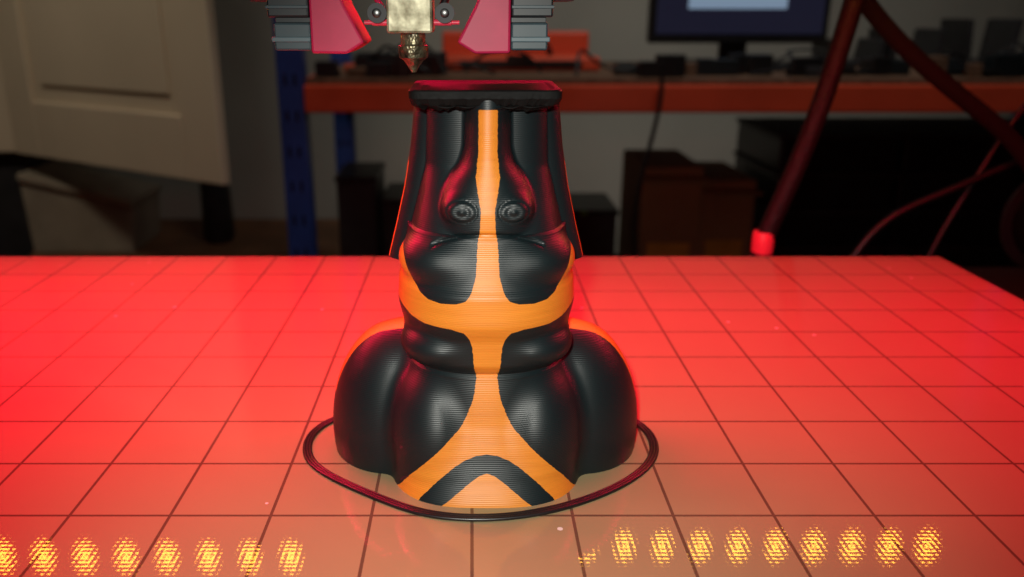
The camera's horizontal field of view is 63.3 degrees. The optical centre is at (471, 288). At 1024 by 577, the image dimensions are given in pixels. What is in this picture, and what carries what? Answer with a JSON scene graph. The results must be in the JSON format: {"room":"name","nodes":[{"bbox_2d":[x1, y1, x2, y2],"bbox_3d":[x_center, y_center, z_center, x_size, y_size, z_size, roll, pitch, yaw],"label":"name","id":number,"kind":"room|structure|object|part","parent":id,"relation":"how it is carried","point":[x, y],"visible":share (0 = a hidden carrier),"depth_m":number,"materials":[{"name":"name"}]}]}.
{"room":"workspace","nodes":[
{"label":"workspace","id":0,"kind":"room"},
{"bbox_2d":[82,0,1023,253],"bbox_3d":[0.000,-0.982,2.303,3.700,2.400,0.050,0,18,0],"label":"wall","id":1,"kind":"structure","parent":0,"point":[594,144],"depth_m":2.44,"materials":[{"name":"paint"}]},
{"bbox_3d":[0.000,0.819,0.768,3.700,0.050,4.100,0,18,0],"label":"floor","id":2,"kind":"structure","parent":0,"visible":0},
{"bbox_2d":[0,0,229,256],"bbox_3d":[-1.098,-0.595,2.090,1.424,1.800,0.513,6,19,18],"label":"door","id":3,"kind":"structure","parent":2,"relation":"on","point":[130,85],"depth_m":1.84,"materials":[{"name":"beige paint"}]},
{"bbox_3d":[-0.832,-0.826,1.738,0.467,0.800,0.007,11,22,31],"label":"raised panel","id":4,"kind":"part","parent":3,"relation":"part of","materials":[{"name":"beige paint"}]},
{"bbox_3d":[-0.834,-0.344,1.896,0.547,0.135,0.012,11,22,31],"label":"rail","id":5,"kind":"part","parent":3,"relation":"part of","materials":[{"name":"beige paint"}]},
{"bbox_2d":[31,219,339,256],"bbox_3d":[-0.740,0.037,2.405,0.820,0.400,0.380,0,18,0],"label":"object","id":6,"kind":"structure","parent":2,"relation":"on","point":[177,237],"depth_m":2.27,"materials":[{"name":"brown wood"}]},
{"bbox_2d":[16,160,162,251],"bbox_3d":[-1.006,-0.223,2.223,0.287,0.209,0.220,0,18,0],"label":"storage box","id":7,"kind":"object","parent":6,"relation":"on","point":[70,207],"visible":0.96,"depth_m":2.14,"materials":[{"name":"plastic"}]},
{"bbox_3d":[-1.006,-0.282,2.204,0.284,0.085,0.220,0,18,0],"label":"box lid","id":8,"kind":"part","parent":7,"relation":"part of","materials":[{"name":"plastic"}]},
{"bbox_2d":[199,182,235,243],"bbox_3d":[-0.690,-0.273,2.228,0.084,0.300,0.084,0,18,0],"label":"bin","id":9,"kind":"object","parent":6,"relation":"on","point":[216,202],"visible":0.45,"depth_m":2.22,"materials":[{"name":"plastic"}]},
{"bbox_2d":[272,17,1023,256],"bbox_3d":[0.447,-0.375,1.505,1.489,1.749,0.500,0,18,0],"label":"shelving","id":10,"kind":"object","parent":2,"relation":"on","point":[602,90],"visible":0.31,"depth_m":1.27,"materials":[{"name":"orange metal"}]},
{"bbox_2d":[344,64,354,71],"bbox_3d":[-0.147,-0.376,1.408,0.136,0.017,0.030,0,18,0],"label":"tool","id":11,"kind":"object","parent":10,"relation":"on","point":[346,66],"visible":0.05,"depth_m":1.39,"materials":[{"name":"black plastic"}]},
{"bbox_2d":[334,162,618,256],"bbox_3d":[0.010,-0.107,1.571,0.506,0.239,0.159,0,18,0],"label":"boxes","id":12,"kind":"object","parent":10,"relation":"on","point":[368,212],"visible":0.5,"depth_m":1.50,"materials":[{"name":"plastic"}]},
{"bbox_3d":[-0.205,-0.216,1.535,0.076,0.010,0.158,0,18,0],"label":"bin lid","id":13,"kind":"part","parent":12,"relation":"part of","materials":[{"name":"black plastic"}]},
{"bbox_3d":[-0.130,-0.178,1.548,0.066,0.010,0.158,0,18,0],"label":"bin lid","id":14,"kind":"part","parent":12,"relation":"part of","materials":[{"name":"black plastic"}]},
{"bbox_3d":[0.220,-0.159,1.554,0.086,0.010,0.158,0,18,0],"label":"bin lid","id":15,"kind":"part","parent":12,"relation":"part of","materials":[{"name":"black plastic"}]},
{"bbox_2d":[442,31,599,70],"bbox_3d":[0.081,-0.428,1.492,0.282,0.064,0.149,0,18,0],"label":"tool case","id":16,"kind":"object","parent":10,"relation":"on","point":[563,47],"visible":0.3,"depth_m":1.44,"materials":[{"name":"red plastic"}]},
{"bbox_3d":[0.081,-0.448,1.551,0.272,0.064,0.023,0,18,0],"label":"lid","id":17,"kind":"part","parent":16,"relation":"part of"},
{"bbox_3d":[0.080,-0.433,1.479,0.130,0.036,0.010,0,18,0],"label":"handle","id":18,"kind":"part","parent":16,"relation":"part of","materials":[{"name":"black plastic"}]},
{"bbox_2d":[632,73,663,256],"bbox_3d":[0.298,-0.119,1.315,0.087,0.433,0.016,0,18,0],"label":"lead","id":19,"kind":"object","parent":10,"relation":"hanging from","point":[661,86],"visible":0.7,"depth_m":1.28,"materials":[{"name":"black plastic"}]},
{"bbox_2d":[617,149,709,256],"bbox_3d":[0.347,-0.110,1.544,0.105,0.261,0.240,0,18,0],"label":"cardboard box","id":20,"kind":"object","parent":10,"relation":"on","point":[669,205],"visible":0.63,"depth_m":1.46,"materials":[{"name":"brown cardboard"}]},
{"bbox_2d":[315,41,1023,77],"bbox_3d":[0.417,-0.370,1.335,1.327,0.053,0.123,0,18,0],"label":"clutter","id":21,"kind":"object","parent":10,"relation":"on","point":[367,64],"visible":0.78,"depth_m":1.32,"materials":[{"name":"black plastic"}]},
{"bbox_2d":[695,161,763,256],"bbox_3d":[0.452,-0.103,1.568,0.096,0.234,0.240,0,18,0],"label":"cardboard box","id":22,"kind":"object","parent":10,"relation":"on","point":[727,201],"visible":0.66,"depth_m":1.48,"materials":[{"name":"brown cardboard"}]},
{"bbox_2d":[646,0,830,68],"bbox_3d":[0.479,-0.530,1.500,0.322,0.252,0.180,0,18,0],"label":"computer monitor","id":23,"kind":"object","parent":10,"relation":"on","point":[731,24],"visible":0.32,"depth_m":1.48,"materials":[{"name":"black plastic"}]},
{"bbox_2d":[812,37,885,65],"bbox_3d":[0.725,-0.459,1.607,0.102,0.049,0.100,0,18,0],"label":"bin","id":24,"kind":"object","parent":10,"relation":"on","point":[865,47],"visible":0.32,"depth_m":1.60,"materials":[{"name":"plastic"}]},
{"bbox_2d":[733,118,1023,266],"bbox_3d":[0.830,-0.143,1.554,0.628,0.320,0.248,0,18,0],"label":"crates","id":25,"kind":"object","parent":10,"relation":"on","point":[859,172],"visible":0.66,"depth_m":1.43,"materials":[{"name":"plastic"}]},
{"bbox_2d":[868,28,946,58],"bbox_3d":[0.835,-0.468,1.604,0.102,0.067,0.100,0,18,0],"label":"bin","id":26,"kind":"object","parent":10,"relation":"on","point":[930,41],"visible":0.33,"depth_m":1.58,"materials":[{"name":"plastic"}]},
{"bbox_2d":[940,18,1023,65],"bbox_3d":[0.975,-0.476,1.602,0.102,0.085,0.100,0,18,0],"label":"bin","id":27,"kind":"object","parent":10,"relation":"on","point":[999,33],"visible":0.65,"depth_m":1.59,"materials":[{"name":"plastic"}]},
{"bbox_2d":[960,267,1023,300],"bbox_3d":[0.000,0.503,0.357,1.300,0.810,0.860,0,18,0],"label":"workbench","id":28,"kind":"object","parent":2,"relation":"on","point":[1010,280],"visible":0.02,"depth_m":0.61,"materials":[{"name":"brown wood"}]},
{"bbox_2d":[849,103,1023,256],"bbox_3d":[0.265,-0.060,0.426,0.174,0.208,0.014,-2,18,-5],"label":"cable","id":29,"kind":"object","parent":28,"relation":"on","point":[969,183],"visible":0.71,"depth_m":0.43,"materials":[{"name":"black plastic"}]},
{"bbox_2d":[862,0,1023,171],"bbox_3d":[0.242,-0.079,0.405,0.164,0.257,0.008,0,18,0],"label":"power cable","id":30,"kind":"object","parent":28,"relation":"on","point":[873,12],"visible":0.99,"depth_m":0.40,"materials":[{"name":"red rubber"}]},
{"bbox_2d":[1000,183,1023,266],"bbox_3d":[0.430,-0.045,0.596,0.080,0.080,0.035,0,18,0],"label":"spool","id":31,"kind":"object","parent":28,"relation":"on","point":[1012,219],"visible":1,"depth_m":0.61,"materials":[{"name":"black plastic"}]},
{"bbox_3d":[-0.004,-0.108,0.085,0.593,0.520,0.410,0,18,0],"label":"frame","id":32,"kind":"object","parent":28,"relation":"on","visible":0},
{"bbox_2d":[250,0,573,71],"bbox_3d":[-0.012,-0.089,0.175,0.068,0.082,0.052,0,18,0],"label":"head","id":33,"kind":"object","parent":32,"relation":"attached to","point":[318,26],"visible":1,"depth_m":0.16},
{"bbox_2d":[0,257,1023,576],"bbox_3d":[-0.008,0.063,0.157,0.400,0.029,0.397,0,18,0],"label":"bed","id":34,"kind":"object","parent":32,"relation":"in","point":[807,416],"visible":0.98,"depth_m":0.20,"materials":[{"name":"metal"}]},
{"bbox_2d":[303,417,658,521],"bbox_3d":[0.002,0.036,0.192,0.082,0.001,0.061,0,18,0],"label":"skirt","id":35,"kind":"object","parent":34,"relation":"on","point":[308,455],"visible":0.7,"depth_m":0.17,"materials":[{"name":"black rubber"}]},
{"bbox_2d":[333,80,636,507],"bbox_3d":[0.003,-0.002,0.178,0.070,0.081,0.050,0,18,0],"label":"figurine","id":36,"kind":"object","parent":34,"relation":"on","point":[485,392],"visible":1,"depth_m":0.17,"materials":[{"name":"black plastic"}]},
{"bbox_2d":[749,0,864,256],"bbox_3d":[0.201,-0.168,0.322,0.152,0.478,0.032,14,23,36],"label":"cable","id":37,"kind":"object","parent":32,"relation":"attached to","point":[763,238],"visible":0.85,"depth_m":0.39,"materials":[{"name":"black plastic"}]}
]}

